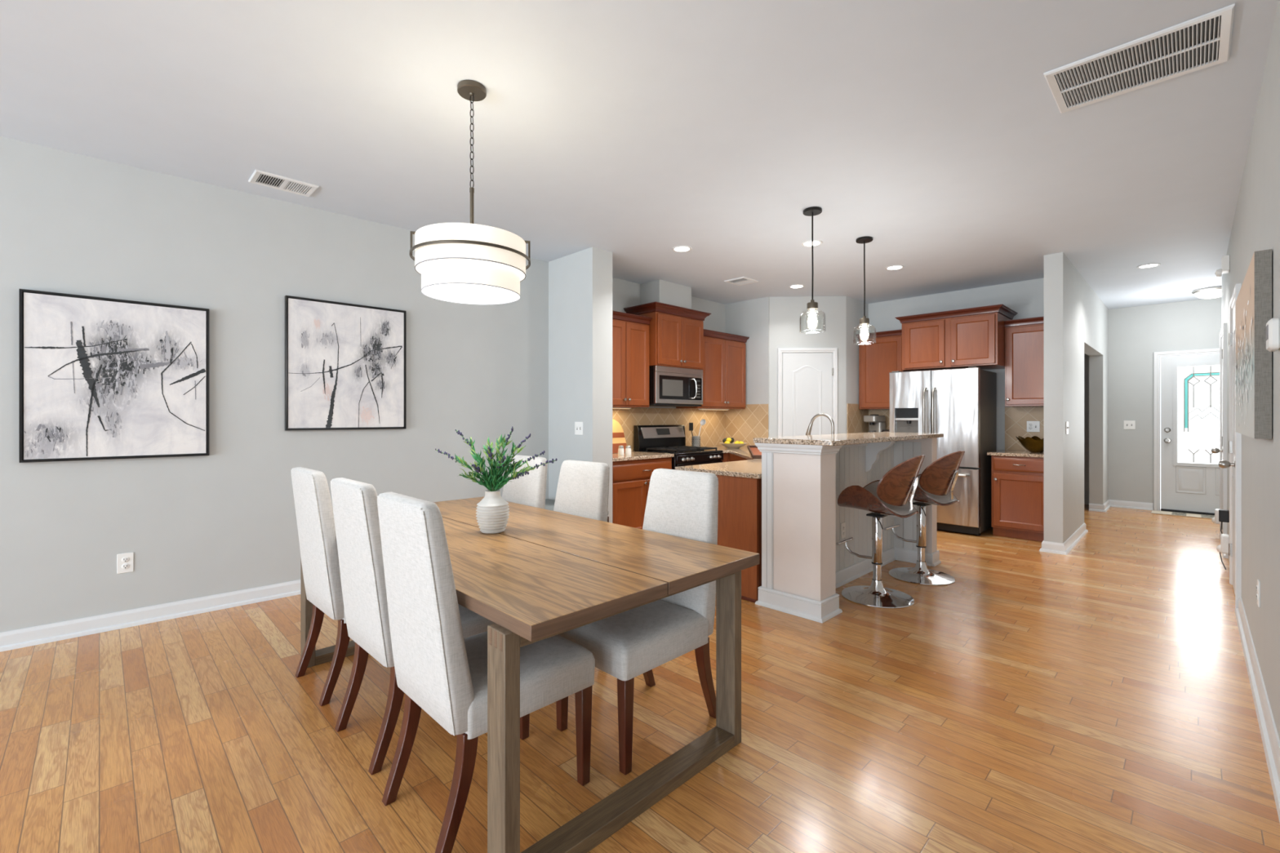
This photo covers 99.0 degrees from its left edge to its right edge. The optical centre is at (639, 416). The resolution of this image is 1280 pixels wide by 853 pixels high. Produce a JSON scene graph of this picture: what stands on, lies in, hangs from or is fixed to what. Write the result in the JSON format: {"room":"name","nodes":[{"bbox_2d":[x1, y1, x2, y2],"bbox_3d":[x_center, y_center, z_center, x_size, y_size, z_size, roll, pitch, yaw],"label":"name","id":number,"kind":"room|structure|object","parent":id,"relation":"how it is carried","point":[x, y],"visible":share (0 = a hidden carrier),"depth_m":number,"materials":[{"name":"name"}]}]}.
{"room":"dining room","nodes":[
{"label":"dining room","id":0,"kind":"room"},
{"bbox_2d":[0,136,724,632],"bbox_3d":[-3.111,-0.125,3.445,11.420,2.740,0.525,0,0,-45],"label":"wall","id":1,"kind":"structure","parent":0,"point":[223,521],"depth_m":3.56,"materials":[{"name":"paint"}]},
{"bbox_2d":[18,288,208,462],"bbox_3d":[-3.051,-0.221,3.224,0.805,0.935,0.036,0,0,-43],"label":"painting","id":2,"kind":"object","parent":1,"relation":"attached to","point":[100,378],"visible":1,"depth_m":3.18,"materials":[{"name":"paper"}]},
{"bbox_2d":[116,552,133,573],"bbox_3d":[-3.052,0.867,3.243,0.072,0.116,0.010,0,0,-43],"label":"wall outlet","id":3,"kind":"object","parent":1,"relation":"attached to","point":[125,562],"visible":1,"depth_m":3.24,"materials":[{"name":"white plastic"}]},
{"bbox_2d":[121,556,128,562],"bbox_3d":[-3.050,0.847,3.241,0.033,0.033,0.003,0,0,-43],"label":"socket","id":4,"kind":"object","parent":3,"relation":"attached to","point":[124,559],"depth_m":3.24,"materials":[{"name":"white plastic"}]},
{"bbox_2d":[121,563,128,568],"bbox_3d":[-3.050,0.887,3.241,0.033,0.033,0.003,0,0,-43],"label":"socket","id":5,"kind":"object","parent":3,"relation":"attached to","point":[124,566],"depth_m":3.24,"materials":[{"name":"white plastic"}]},
{"bbox_2d":[0,579,300,652],"bbox_3d":[-3.688,1.198,2.180,8.842,0.095,0.692,0,0,-43],"label":"baseboard","id":6,"kind":"structure","parent":1,"relation":"attached to","point":[46,633],"depth_m":3.28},
{"bbox_2d":[284,295,406,431],"bbox_3d":[-2.158,-0.371,4.060,0.812,0.933,0.036,0,0,-43],"label":"painting","id":7,"kind":"object","parent":1,"relation":"attached to","point":[345,363],"visible":1,"depth_m":4.03,"materials":[{"name":"fabric"}]},
{"bbox_2d":[612,310,652,407],"bbox_3d":[-0.289,-0.570,5.594,0.805,0.940,0.384,0,0,-45],"label":"upper cabinet","id":8,"kind":"object","parent":1,"relation":"attached to","point":[630,332],"visible":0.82,"depth_m":5.56,"materials":[{"name":"brown wood"}]},
{"bbox_2d":[612,407,631,408],"bbox_3d":[-0.308,-0.092,5.602,0.550,0.014,0.060,0,0,-45],"label":"light","id":9,"kind":"object","parent":8,"relation":"attached to","point":[612,407],"visible":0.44,"depth_m":5.68,"materials":[{"name":"white plastic"}]},
{"bbox_2d":[623,301,711,369],"bbox_3d":[0.318,-0.863,6.121,0.920,0.645,0.489,0,0,-45],"label":"upper cabinet","id":10,"kind":"object","parent":1,"relation":"attached to","point":[677,340],"visible":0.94,"depth_m":5.91,"materials":[{"name":"brown wood"}]},
{"bbox_2d":[648,365,702,406],"bbox_3d":[0.317,-0.329,6.126,0.780,0.417,0.480,0,0,-45],"label":"microwave","id":11,"kind":"object","parent":10,"relation":"attached to","point":[668,386],"visible":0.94,"depth_m":5.94,"materials":[{"name":"silver metal"}]},
{"bbox_2d":[612,408,725,451],"bbox_3d":[0.212,0.140,6.356,2.597,0.480,0.008,0,0,-45],"label":"backsplash","id":12,"kind":"structure","parent":1,"relation":"attached to","point":[713,433],"depth_m":6.64,"materials":[{"name":"beige tile"}]},
{"bbox_2d":[675,328,749,408],"bbox_3d":[0.925,-0.560,6.794,1.005,0.920,0.384,0,0,-45],"label":"upper cabinet","id":13,"kind":"object","parent":1,"relation":"attached to","point":[724,353],"visible":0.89,"depth_m":6.66,"materials":[{"name":"brown wood"}]},
{"bbox_2d":[697,408,728,410],"bbox_3d":[0.923,-0.092,6.818,0.550,0.014,0.060,0,0,-45],"label":"light","id":14,"kind":"object","parent":13,"relation":"attached to","point":[698,409],"visible":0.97,"depth_m":6.79,"materials":[{"name":"white plastic"}]},
{"bbox_2d":[548,246,612,523],"bbox_3d":[-0.680,-0.125,5.242,0.236,2.740,0.987,0,0,-45],"label":"wall column","id":15,"kind":"structure","parent":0,"point":[580,282],"depth_m":4.96,"materials":[{"name":"paint"}]},
{"bbox_2d":[574,422,582,435],"bbox_3d":[-0.555,0.104,4.935,0.018,0.118,0.118,0,0,-45],"label":"light switch","id":16,"kind":"object","parent":15,"relation":"attached to","point":[578,425],"visible":1,"depth_m":4.94,"materials":[{"name":"white plastic"}]},
{"bbox_2d":[0,0,1278,309],"bbox_3d":[0.473,-1.545,2.437,16.300,0.100,9.600,0,0,-45],"label":"ceiling","id":17,"kind":"structure","parent":0,"point":[935,132],"depth_m":2.81,"materials":[{"name":"paint"}]},
{"bbox_2d":[248,168,319,196],"bbox_3d":[-2.276,-1.488,3.497,0.340,0.012,0.225,0,0,-45],"label":"ceiling vent","id":18,"kind":"object","parent":17,"relation":"in","point":[258,177],"visible":1,"depth_m":3.49,"materials":[{"name":"white metal"}]},
{"bbox_2d":[409,80,530,304],"bbox_3d":[-0.764,-1.025,2.487,0.524,0.940,0.524,0,0,-45],"label":"chandelier","id":19,"kind":"object","parent":17,"relation":"hanging from","point":[462,263],"visible":1,"depth_m":2.32,"materials":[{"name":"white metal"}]},
{"bbox_2d":[422,283,519,303],"bbox_3d":[-0.764,-0.559,2.487,0.422,0.002,0.422,0,0,-37],"label":"diffuser","id":20,"kind":"object","parent":19,"relation":"attached to","point":[462,293],"depth_m":2.46,"materials":[{"name":"white glass"}]},
{"bbox_2d":[671,245,691,252],"bbox_3d":[0.373,-1.491,4.863,0.176,0.006,0.176,0,0,-45],"label":"recessed light","id":21,"kind":"object","parent":17,"relation":"in","point":[679,248],"visible":1,"depth_m":4.85,"materials":[{"name":"white plastic"}]},
{"bbox_2d":[724,276,759,285],"bbox_3d":[1.116,-1.488,6.011,0.280,0.012,0.260,0,0,-45],"label":"ceiling vent","id":22,"kind":"object","parent":17,"relation":"in","point":[741,281],"visible":1,"depth_m":5.99,"materials":[{"name":"white metal"}]},
{"bbox_2d":[788,284,804,288],"bbox_3d":[1.794,-1.491,6.260,0.176,0.006,0.176,0,0,-45],"label":"recessed light","id":23,"kind":"object","parent":17,"relation":"in","point":[798,286],"visible":1,"depth_m":6.24,"materials":[{"name":"white plastic"}]},
{"bbox_2d":[801,240,822,246],"bbox_3d":[1.479,-1.491,4.705,0.176,0.006,0.176,0,0,-45],"label":"recessed light","id":24,"kind":"object","parent":17,"relation":"in","point":[815,242],"visible":0.85,"depth_m":4.70,"materials":[{"name":"white plastic"}]},
{"bbox_2d":[799,206,826,330],"bbox_3d":[1.246,-1.055,3.952,0.183,0.878,0.183,0,0,-45],"label":"pendant lamp","id":25,"kind":"object","parent":17,"relation":"hanging from","point":[812,305],"visible":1,"depth_m":3.94,"materials":[{"name":"metal"}]},
{"bbox_2d":[853,235,875,343],"bbox_3d":[1.883,-1.055,4.590,0.183,0.878,0.183,0,0,-45],"label":"pendant lamp","id":26,"kind":"object","parent":17,"relation":"hanging from","point":[864,333],"visible":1,"depth_m":4.58,"materials":[{"name":"metal"}]},
{"bbox_2d":[884,265,904,270],"bbox_3d":[2.548,-1.491,5.473,0.176,0.006,0.176,0,0,-45],"label":"recessed light","id":27,"kind":"object","parent":17,"relation":"in","point":[893,267],"visible":1,"depth_m":5.47,"materials":[{"name":"white plastic"}]},
{"bbox_2d":[1043,3,1235,113],"bbox_3d":[2.104,-1.488,2.328,0.430,0.012,0.563,0,0,-45],"label":"ceiling vent","id":28,"kind":"object","parent":17,"relation":"in","point":[1204,41],"visible":1,"depth_m":2.29,"materials":[{"name":"white metal"}]},
{"bbox_2d":[1136,262,1160,268],"bbox_3d":[5.027,-1.491,5.406,0.176,0.006,0.176,0,0,-45],"label":"recessed light","id":29,"kind":"object","parent":17,"relation":"in","point":[1148,265],"visible":1,"depth_m":5.39,"materials":[{"name":"white plastic"}]},
{"bbox_2d":[1191,285,1222,298],"bbox_3d":[6.690,-1.441,6.390,0.350,0.106,0.350,0,0,-45],"label":"dome light","id":30,"kind":"object","parent":17,"relation":"attached to","point":[1211,292],"visible":0.74,"depth_m":6.33,"materials":[{"name":"white glass"}]},
{"bbox_2d":[0,504,1279,852],"bbox_3d":[0.473,1.295,2.437,16.300,0.100,9.600,0,0,-45],"label":"floor","id":31,"kind":"structure","parent":0,"point":[1096,697],"depth_m":2.18,"materials":[{"name":"brown wood"}]},
{"bbox_2d":[290,466,350,706],"bbox_3d":[-1.329,0.742,2.680,0.434,1.007,0.586,0,0,44],"label":"dining chair","id":32,"kind":"object","parent":31,"relation":"on","point":[314,513],"visible":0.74,"depth_m":2.41,"materials":[{"name":"white fabric"}]},
{"bbox_2d":[329,477,495,775],"bbox_3d":[-0.887,0.742,2.227,0.434,1.007,0.586,0,0,45],"label":"dining chair","id":33,"kind":"object","parent":31,"relation":"on","point":[354,503],"visible":0.7,"depth_m":1.99,"materials":[{"name":"white fabric"}]},
{"bbox_2d":[377,492,595,852],"bbox_3d":[-0.506,0.742,1.813,0.586,1.007,0.434,0,0,-45],"label":"dining chair","id":34,"kind":"object","parent":31,"relation":"on","point":[442,673],"visible":0.94,"depth_m":1.62,"materials":[{"name":"white fabric"}]},
{"bbox_2d":[502,454,547,509],"bbox_3d":[-0.871,0.742,3.133,0.586,1.007,0.434,0,0,-45],"label":"dining chair","id":35,"kind":"object","parent":31,"relation":"on","point":[530,490],"visible":0.18,"depth_m":3.21,"materials":[{"name":"white fabric"}]},
{"bbox_2d":[300,496,759,852],"bbox_3d":[-0.634,0.876,2.399,1.025,0.738,2.043,0,0,-45],"label":"dining table","id":36,"kind":"object","parent":31,"relation":"on","point":[549,573],"visible":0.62,"depth_m":1.79,"materials":[{"name":"brown wood"}]},
{"bbox_2d":[475,489,509,533],"bbox_3d":[-0.650,0.416,2.413,0.145,0.182,0.145,0,0,-45],"label":"vase","id":37,"kind":"object","parent":36,"relation":"on","point":[492,513],"visible":0.99,"depth_m":2.37,"materials":[{"name":"white ceramic"}]},
{"bbox_2d":[435,426,557,491],"bbox_3d":[-0.640,0.255,2.430,0.542,0.425,0.183,0,0,-7],"label":"bouquet","id":38,"kind":"object","parent":37,"relation":"in","point":[493,480],"visible":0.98,"depth_m":2.41,"materials":[{"name":"green plant"}]},
{"bbox_2d":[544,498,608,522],"bbox_3d":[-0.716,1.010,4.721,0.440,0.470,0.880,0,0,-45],"label":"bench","id":39,"kind":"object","parent":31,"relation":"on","point":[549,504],"visible":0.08,"depth_m":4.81,"materials":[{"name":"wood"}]},
{"bbox_2d":[553,459,609,521],"bbox_3d":[-0.484,0.742,2.735,0.586,1.007,0.434,0,0,-45],"label":"dining chair","id":40,"kind":"object","parent":31,"relation":"on","point":[583,486],"visible":0.24,"depth_m":2.85,"materials":[{"name":"white fabric"}]},
{"bbox_2d":[555,468,718,775],"bbox_3d":[0.003,0.742,2.232,0.586,1.007,0.434,0,0,-45],"label":"dining chair","id":41,"kind":"object","parent":31,"relation":"on","point":[627,645],"visible":0.77,"depth_m":2.17,"materials":[{"name":"white fabric"}]},
{"bbox_2d":[612,457,671,528],"bbox_3d":[-0.173,0.829,5.518,0.862,0.831,0.656,0,0,-45],"label":"base cabinet","id":42,"kind":"object","parent":31,"relation":"on","point":[631,479],"visible":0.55,"depth_m":5.21,"materials":[{"name":"brown wood"}]},
{"bbox_2d":[612,451,674,462],"bbox_3d":[-0.181,0.396,5.524,0.870,0.032,0.636,0,0,-45],"label":"countertop","id":43,"kind":"structure","parent":42,"relation":"on","point":[634,455],"depth_m":5.39,"materials":[{"name":"beige stone"}]},
{"bbox_2d":[612,418,623,432],"bbox_3d":[-0.303,0.199,5.783,0.364,0.360,0.067,0,0,-45],"label":"cutting board","id":44,"kind":"object","parent":43,"relation":"on","point":[616,427],"visible":0.12,"depth_m":5.84,"materials":[{"name":"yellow wood"}]},
{"bbox_2d":[612,432,626,453],"bbox_3d":[-0.287,0.273,5.695,0.409,0.214,0.053,0,0,-45],"label":"cutting board","id":45,"kind":"object","parent":43,"relation":"on","point":[618,438],"visible":0.4,"depth_m":5.74,"materials":[{"name":"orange wood"}]},
{"bbox_2d":[617,445,624,455],"bbox_3d":[-0.188,0.332,5.439,0.062,0.095,0.062,0,0,-45],"label":"shaker","id":46,"kind":"object","parent":43,"relation":"on","point":[620,451],"visible":1,"depth_m":5.42,"materials":[{"name":"white ceramic"}]},
{"bbox_2d":[625,445,631,454],"bbox_3d":[-0.117,0.332,5.460,0.062,0.095,0.062,0,0,-45],"label":"shaker","id":47,"kind":"object","parent":43,"relation":"on","point":[628,448],"visible":1,"depth_m":5.43,"materials":[{"name":"white ceramic"}]},
{"bbox_2d":[633,424,723,469],"bbox_3d":[0.451,0.640,6.069,0.782,1.090,0.691,0,0,-45],"label":"gas range","id":48,"kind":"object","parent":31,"relation":"on","point":[671,438],"visible":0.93,"depth_m":6.04,"materials":[{"name":"black metal"}]},
{"bbox_2d":[634,449,723,455],"bbox_3d":[0.431,0.387,6.089,0.782,0.024,0.635,0,0,-45],"label":"cooktop","id":49,"kind":"object","parent":48,"relation":"in","point":[677,452],"depth_m":5.87,"materials":[{"name":"black metal"}]},
{"bbox_2d":[671,455,722,469],"bbox_3d":[0.432,0.792,6.088,0.782,0.785,0.638,0,0,-45],"label":"oven","id":50,"kind":"object","parent":48,"relation":"in","point":[677,460],"depth_m":5.76,"materials":[{"name":"black metal"}]},
{"bbox_2d":[722,453,746,462],"bbox_3d":[1.243,0.829,6.147,1.087,0.831,2.162,0,0,-21],"label":"base cabinet","id":51,"kind":"object","parent":31,"relation":"on","point":[727,457],"visible":0.07,"depth_m":6.11,"materials":[{"name":"brown wood"}]},
{"bbox_2d":[675,445,761,479],"bbox_3d":[0.960,0.396,5.446,2.813,0.032,2.352,0,0,-45],"label":"countertop","id":52,"kind":"structure","parent":51,"relation":"on","point":[751,468],"depth_m":4.11,"materials":[{"name":"beige stone"}]},
{"bbox_2d":[691,435,700,446],"bbox_3d":[0.666,0.304,6.495,0.108,0.150,0.109,0,0,-45],"label":"utensil crock","id":53,"kind":"object","parent":52,"relation":"on","point":[695,441],"visible":0.86,"depth_m":6.45,"materials":[{"name":"metal"}]},
{"bbox_2d":[688,422,693,435],"bbox_3d":[0.621,0.215,6.478,0.078,0.291,0.040,0,0,-45],"label":"spatula","id":54,"kind":"object","parent":53,"relation":"in","point":[691,424],"visible":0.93,"depth_m":6.48,"materials":[{"name":"black plastic"}]},
{"bbox_2d":[698,418,706,435],"bbox_3d":[0.725,0.194,6.548,0.132,0.334,0.074,0,0,-18],"label":"ladle","id":55,"kind":"object","parent":53,"relation":"in","point":[703,421],"visible":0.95,"depth_m":6.57,"materials":[{"name":"white plastic"}]},
{"bbox_2d":[719,442,746,448],"bbox_3d":[1.126,0.348,6.598,0.344,0.063,0.344,0,0,-45],"label":"fruit bowl","id":56,"kind":"object","parent":52,"relation":"on","point":[731,446],"visible":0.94,"depth_m":6.50,"materials":[{"name":"beige ceramic"}]},
{"bbox_2d":[747,445,761,458],"bbox_3d":[1.187,0.336,5.283,0.250,0.085,0.692,0,0,7],"label":"serving tray","id":57,"kind":"object","parent":52,"relation":"on","point":[753,451],"visible":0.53,"depth_m":5.26,"materials":[{"name":"red wood"}]},
{"bbox_2d":[805,413,834,435],"bbox_3d":[1.584,0.174,4.745,0.122,0.411,0.277,0,0,-45],"label":"kitchen faucet","id":58,"kind":"object","parent":52,"relation":"on","point":[809,428],"visible":0.5,"depth_m":4.72,"materials":[{"name":"silver metal"}]},
{"bbox_2d":[715,475,761,602],"bbox_3d":[0.951,0.829,4.309,1.179,0.831,0.688,0,0,-45],"label":"base cabinet","id":59,"kind":"object","parent":31,"relation":"on","point":[740,499],"visible":0.2,"depth_m":3.73,"materials":[{"name":"brown wood"}]},
{"bbox_2d":[754,437,941,623],"bbox_3d":[1.663,0.708,4.146,2.025,1.072,0.547,0,0,-45],"label":"breakfast bar","id":60,"kind":"object","parent":31,"relation":"on","point":[803,566],"visible":0.84,"depth_m":3.56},
{"bbox_2d":[840,522,845,538],"bbox_3d":[1.520,0.850,4.088,0.072,0.116,0.010,0,0,-45],"label":"wall outlet","id":61,"kind":"object","parent":60,"relation":"attached to","point":[843,524],"visible":1,"depth_m":4.08,"materials":[{"name":"white plastic"}]},
{"bbox_2d":[753,431,943,445],"bbox_3d":[1.673,0.156,4.143,2.035,0.032,0.570,0,0,-45],"label":"countertop","id":62,"kind":"structure","parent":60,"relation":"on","point":[839,439],"depth_m":3.63,"materials":[{"name":"beige stone"}]},
{"bbox_2d":[835,455,924,608],"bbox_3d":[1.657,0.747,3.758,0.545,0.994,0.500,0,0,44],"label":"bar stool","id":63,"kind":"object","parent":31,"relation":"on","point":[889,495],"visible":1,"depth_m":3.67,"materials":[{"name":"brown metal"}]},
{"bbox_2d":[884,450,964,585],"bbox_3d":[2.209,0.747,4.241,0.500,0.994,0.545,0,0,-40],"label":"bar stool","id":64,"kind":"object","parent":31,"relation":"on","point":[936,483],"visible":0.85,"depth_m":4.11,"materials":[{"name":"brown wood"}]},
{"bbox_2d":[888,366,995,535],"bbox_3d":[3.409,0.361,6.191,0.826,1.768,0.898,0,0,-45],"label":"refrigerator","id":65,"kind":"object","parent":31,"relation":"on","point":[959,404],"visible":0.59,"depth_m":5.83,"materials":[{"name":"silver metal"}]},
{"bbox_2d":[991,455,1044,542],"bbox_3d":[4.042,0.824,5.723,0.661,0.841,0.505,0,0,-45],"label":"base cabinet","id":66,"kind":"object","parent":31,"relation":"on","point":[1017,482],"visible":0.77,"depth_m":5.54,"materials":[{"name":"brown wood"}]},
{"bbox_2d":[986,449,1044,457],"bbox_3d":[4.039,0.386,5.744,0.637,0.032,0.542,0,0,-45],"label":"countertop","id":67,"kind":"structure","parent":66,"relation":"on","point":[1001,452],"depth_m":5.61,"materials":[{"name":"beige stone"}]},
{"bbox_2d":[1015,435,1044,453],"bbox_3d":[4.121,0.287,5.674,0.362,0.165,0.354,0,0,-45],"label":"bowl","id":68,"kind":"object","parent":67,"relation":"on","point":[1033,444],"visible":0.77,"depth_m":5.62,"materials":[{"name":"gold metal"}]},
{"bbox_2d":[1151,510,1214,519],"bbox_3d":[6.997,1.237,6.805,0.280,0.014,0.920,0,0,-45],"label":"threshold","id":69,"kind":"object","parent":31,"relation":"on","point":[1155,512],"visible":0.55,"depth_m":6.89,"materials":[{"name":"beige wood"}]},
{"bbox_3d":[2.975,0.824,6.802,0.661,0.841,0.540,0,0,-45],"label":"base cabinet","id":70,"kind":"object","parent":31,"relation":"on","visible":0},
{"bbox_3d":[2.987,0.386,6.811,0.632,0.031,0.550,0,0,-45],"label":"countertop","id":71,"kind":"structure","parent":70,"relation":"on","visible":0},
{"bbox_2d":[863,414,885,432],"bbox_3d":[2.988,0.170,6.976,0.260,0.400,0.180,0,0,-35],"label":"coffee maker","id":72,"kind":"object","parent":71,"relation":"on","point":[877,423],"visible":0.61,"depth_m":6.93,"materials":[{"name":"metal"}]},
{"bbox_2d":[640,279,691,315],"bbox_3d":[0.299,-1.300,6.240,0.540,0.390,0.295,0,0,-45],"label":"wall","id":73,"kind":"structure","parent":0,"point":[660,291],"depth_m":6.09,"materials":[{"name":"paint"}]},
{"bbox_2d":[724,296,868,437],"bbox_3d":[1.962,-0.125,7.368,1.310,2.740,1.680,0,0,-45],"label":"wall","id":74,"kind":"structure","parent":0,"point":[771,324],"depth_m":6.81,"materials":[{"name":"paint"}]},
{"bbox_2d":[725,404,768,446],"bbox_3d":[1.364,0.110,7.034,0.008,0.540,0.660,0,0,-45],"label":"backsplash","id":75,"kind":"structure","parent":74,"relation":"attached to","point":[745,424],"depth_m":7.01,"materials":[{"name":"beige tile"}]},
{"bbox_2d":[777,347,837,436],"bbox_3d":[2.076,0.197,6.779,0.730,2.097,0.032,0,0,2],"label":"door","id":76,"kind":"structure","parent":74,"relation":"in","point":[810,380],"depth_m":6.78,"materials":[{"name":"white wood"}]},
{"bbox_2d":[847,403,868,433],"bbox_3d":[2.796,0.102,7.005,0.628,0.534,0.008,0,0,-45],"label":"backsplash","id":77,"kind":"structure","parent":74,"relation":"attached to","point":[855,424],"depth_m":6.96,"materials":[{"name":"beige tile"}]},
{"bbox_2d":[868,278,1044,450],"bbox_3d":[3.193,-0.125,7.146,0.130,2.740,3.727,0,0,-45],"label":"wall","id":78,"kind":"structure","parent":0,"point":[1026,298],"depth_m":6.27,"materials":[{"name":"paint"}]},
{"bbox_2d":[868,409,888,429],"bbox_3d":[3.213,0.137,7.027,0.008,0.464,0.560,0,0,-45],"label":"backsplash","id":79,"kind":"structure","parent":78,"relation":"attached to","point":[880,412],"depth_m":7.08,"materials":[{"name":"beige tile"}]},
{"bbox_2d":[856,329,906,409],"bbox_3d":[3.072,-0.574,6.908,0.374,0.953,0.585,0,0,-45],"label":"upper cabinet","id":80,"kind":"object","parent":78,"relation":"attached to","point":[876,361],"visible":0.53,"depth_m":6.80,"materials":[{"name":"brown wood"}]},
{"bbox_2d":[894,303,1017,371],"bbox_3d":[3.565,-0.845,6.189,0.684,0.610,1.060,0,0,-45],"label":"upper cabinet","id":81,"kind":"object","parent":78,"relation":"attached to","point":[964,338],"visible":0.94,"depth_m":5.92,"materials":[{"name":"brown wood"}]},
{"bbox_2d":[1004,316,1044,406],"bbox_3d":[4.164,-0.569,5.800,0.379,0.913,0.443,0,0,-45],"label":"upper cabinet","id":82,"kind":"object","parent":78,"relation":"attached to","point":[1024,337],"visible":0.78,"depth_m":5.72,"materials":[{"name":"brown wood"}]},
{"bbox_2d":[1004,406,1044,450],"bbox_3d":[4.273,0.130,5.955,0.008,0.480,0.510,0,0,-45],"label":"backsplash","id":83,"kind":"structure","parent":78,"relation":"attached to","point":[1016,418],"depth_m":6.03,"materials":[{"name":"beige tile"}]},
{"bbox_2d":[1026,421,1039,431],"bbox_3d":[4.270,0.105,5.940,0.018,0.118,0.118,0,0,-45],"label":"wall outlet","id":84,"kind":"object","parent":78,"relation":"attached to","point":[1032,426],"visible":1,"depth_m":5.94,"materials":[{"name":"white plastic"}]},
{"bbox_2d":[1044,252,1108,543],"bbox_3d":[5.126,-0.125,6.336,3.760,2.740,0.143,0,0,-45],"label":"wall","id":85,"kind":"structure","parent":0,"point":[1076,320],"depth_m":5.30,"materials":[{"name":"paint"}]},
{"bbox_2d":[1039,522,1088,555],"bbox_3d":[4.280,1.198,5.499,1.439,0.095,0.202,0,0,-45],"label":"baseboard","id":86,"kind":"structure","parent":85,"relation":"attached to","point":[1064,548],"depth_m":5.05,"materials":[{"name":"white wood"}]},
{"bbox_2d":[1066,421,1069,434],"bbox_3d":[3.995,0.103,5.105,0.118,0.118,0.018,0,0,-45],"label":"light switch","id":87,"kind":"object","parent":85,"relation":"attached to","point":[1067,422],"visible":1,"depth_m":5.10,"materials":[{"name":"white plastic"}]},
{"bbox_2d":[1088,499,1153,512],"bbox_3d":[6.373,1.198,7.383,0.872,0.095,0.391,0,0,-10],"label":"baseboard","id":88,"kind":"structure","parent":85,"relation":"attached to","point":[1109,503],"depth_m":7.37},
{"bbox_2d":[1084,297,1222,504],"bbox_3d":[6.619,-0.125,7.599,0.140,2.740,5.500,0,0,-45],"label":"wall","id":89,"kind":"structure","parent":0,"point":[1136,332],"depth_m":7.39,"materials":[{"name":"paint"}]},
{"bbox_2d":[1123,420,1135,429],"bbox_3d":[6.662,0.110,7.444,0.018,0.118,0.118,0,0,-45],"label":"light switch","id":90,"kind":"object","parent":89,"relation":"attached to","point":[1127,424],"visible":1,"depth_m":7.45,"materials":[{"name":"white plastic"}]},
{"bbox_2d":[1153,348,1219,515],"bbox_3d":[7.194,0.194,6.895,0.132,2.103,1.046,0,0,-45],"label":"door","id":91,"kind":"structure","parent":89,"relation":"in","point":[1190,383],"depth_m":7.04,"materials":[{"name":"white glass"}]},
{"bbox_2d":[1222,0,1279,740],"bbox_3d":[2.834,-0.125,2.397,9.800,2.740,0.144,0,0,-45],"label":"wall","id":92,"kind":"structure","parent":0,"point":[1255,227],"depth_m":2.37,"materials":[{"name":"paint"}]},
{"bbox_2d":[1211,508,1219,524],"bbox_3d":[6.082,1.052,5.767,0.100,0.155,0.077,0,0,-45],"label":"night light","id":93,"kind":"object","parent":92,"relation":"attached to","point":[1215,520],"visible":0.73,"depth_m":5.74,"materials":[{"name":"white plastic"}]},
{"bbox_2d":[1211,322,1226,539],"bbox_3d":[5.579,0.197,5.281,0.852,2.096,0.098,0,0,-45],"label":"door","id":94,"kind":"structure","parent":92,"relation":"in","point":[1223,335],"depth_m":4.96,"materials":[{"name":"white wood"}]},
{"bbox_2d":[1214,254,1230,276],"bbox_3d":[4.943,-1.273,4.644,0.140,0.164,0.085,0,0,-45],"label":"door chime","id":95,"kind":"object","parent":92,"relation":"attached to","point":[1225,260],"visible":1,"depth_m":4.59,"materials":[{"name":"white plastic"}]},
{"bbox_2d":[1216,533,1229,554],"bbox_3d":[4.831,1.052,4.530,0.100,0.155,0.077,0,0,-45],"label":"night light","id":96,"kind":"object","parent":92,"relation":"attached to","point":[1223,548],"visible":0.9,"depth_m":4.49,"materials":[{"name":"white plastic"}]},
{"bbox_2d":[1218,509,1229,569],"bbox_3d":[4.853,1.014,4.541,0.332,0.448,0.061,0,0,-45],"label":"power adapter","id":97,"kind":"object","parent":92,"relation":"attached to","point":[1224,515],"visible":0.9,"depth_m":4.62,"materials":[{"name":"black plastic"}]},
{"bbox_2d":[1222,553,1227,558],"bbox_3d":[5.229,1.198,4.887,0.210,0.095,0.030,0,0,-45],"label":"baseboard","id":98,"kind":"structure","parent":92,"relation":"attached to","point":[1224,555],"depth_m":4.82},
{"bbox_2d":[1217,283,1241,608],"bbox_3d":[4.100,0.197,3.818,0.852,2.096,0.098,0,0,-45],"label":"door","id":99,"kind":"structure","parent":92,"relation":"in","point":[1234,464],"depth_m":3.76,"materials":[{"name":"white wood"}]},
{"bbox_2d":[1235,248,1271,439],"bbox_3d":[2.890,-0.280,2.591,1.345,0.730,0.047,0,0,-45],"label":"canvas","id":100,"kind":"object","parent":92,"relation":"attached to","point":[1253,365],"visible":1,"depth_m":2.13,"materials":[{"name":"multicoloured fabric"}]},
{"bbox_2d":[1234,597,1279,822],"bbox_3d":[1.553,1.198,1.252,6.370,0.095,0.030,0,0,-45],"label":"baseboard","id":101,"kind":"structure","parent":92,"relation":"attached to","point":[1269,736],"depth_m":2.25,"materials":[{"name":"white wood"}]},
{"bbox_2d":[1256,579,1260,607],"bbox_3d":[2.858,0.815,2.529,0.072,0.116,0.010,0,0,-45],"label":"wall outlet","id":102,"kind":"object","parent":92,"relation":"attached to","point":[1258,586],"visible":1,"depth_m":2.50,"materials":[{"name":"white plastic"}]},
{"bbox_2d":[1266,317,1279,351],"bbox_3d":[2.246,-0.290,1.939,0.120,0.110,0.031,0,0,-45],"label":"thermostat","id":103,"kind":"object","parent":92,"relation":"attached to","point":[1273,326],"visible":1,"depth_m":1.90,"materials":[{"name":"white plastic"}]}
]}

